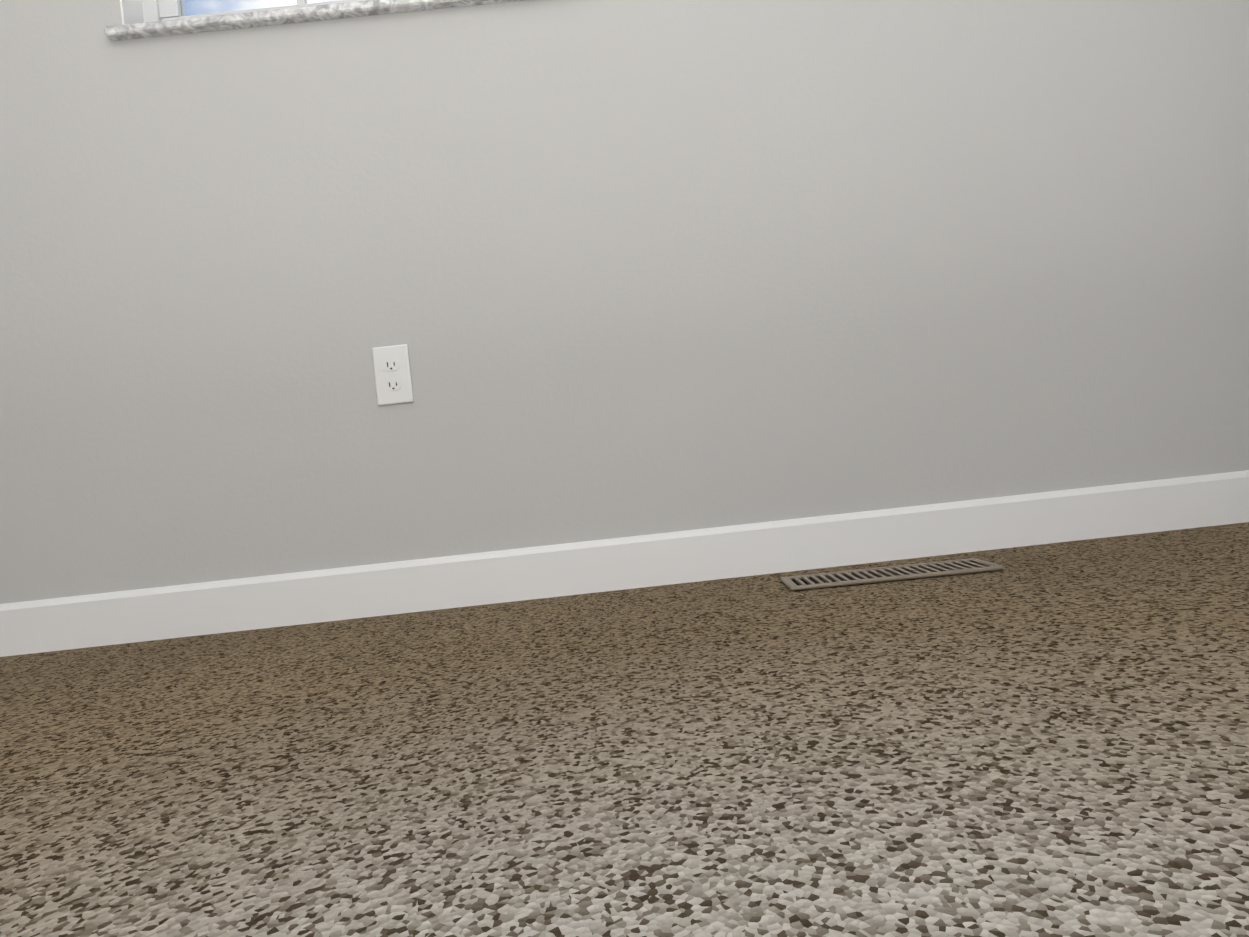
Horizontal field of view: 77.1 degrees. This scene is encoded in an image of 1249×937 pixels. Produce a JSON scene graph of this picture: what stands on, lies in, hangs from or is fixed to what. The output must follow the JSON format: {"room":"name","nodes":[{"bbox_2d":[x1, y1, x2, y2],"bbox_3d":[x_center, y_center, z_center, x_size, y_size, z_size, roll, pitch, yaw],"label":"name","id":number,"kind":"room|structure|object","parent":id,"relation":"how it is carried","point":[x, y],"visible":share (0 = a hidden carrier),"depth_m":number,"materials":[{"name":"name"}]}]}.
{"room":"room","nodes":[
{"label":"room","id":0,"kind":"room"},
{"bbox_2d":[0,522,1248,936],"bbox_3d":[-0.351,0.331,-0.445,4.120,0.120,4.270,-6,0,-1],"label":"floor","id":1,"kind":"structure","parent":0,"point":[1046,740],"depth_m":0.62,"materials":[{"name":"carpet"}]},
{"bbox_2d":[780,558,1003,590],"bbox_3d":[0.452,0.181,1.350,0.355,0.006,0.134,-6,0,-1],"label":"air vent register","id":2,"kind":"object","parent":1,"relation":"on","point":[889,573],"visible":0.96,"depth_m":1.34,"materials":[{"name":"beige metal"}]},
{"bbox_2d":[0,0,1248,603],"bbox_3d":[-0.430,-0.946,1.612,3.960,2.440,0.160,-6,0,-1],"label":"wall","id":3,"kind":"structure","parent":0,"point":[612,268],"depth_m":1.53,"materials":[{"name":"grey paint"}]},
{"bbox_2d":[104,0,521,40],"bbox_3d":[-0.581,-1.331,1.600,0.940,0.903,0.182,-6,0,-1],"label":"window","id":4,"kind":"structure","parent":3,"relation":"in","point":[147,18],"depth_m":1.52,"materials":[{"name":"white"}]},
{"bbox_2d":[372,344,412,405],"bbox_3d":[-0.452,-0.183,1.527,0.070,0.114,0.007,-6,0,-1],"label":"electrical outlet plate","id":5,"kind":"object","parent":3,"relation":"attached to","point":[392,375],"visible":1,"depth_m":1.52,"materials":[{"name":"white plastic"}]},
{"bbox_2d":[0,470,1248,656],"bbox_3d":[-0.380,0.225,1.523,3.750,0.100,0.014,-6,0,-1],"label":"baseboard","id":6,"kind":"structure","parent":3,"relation":"attached to","point":[401,587],"depth_m":1.50,"materials":[{"name":"white wood"}]}
]}

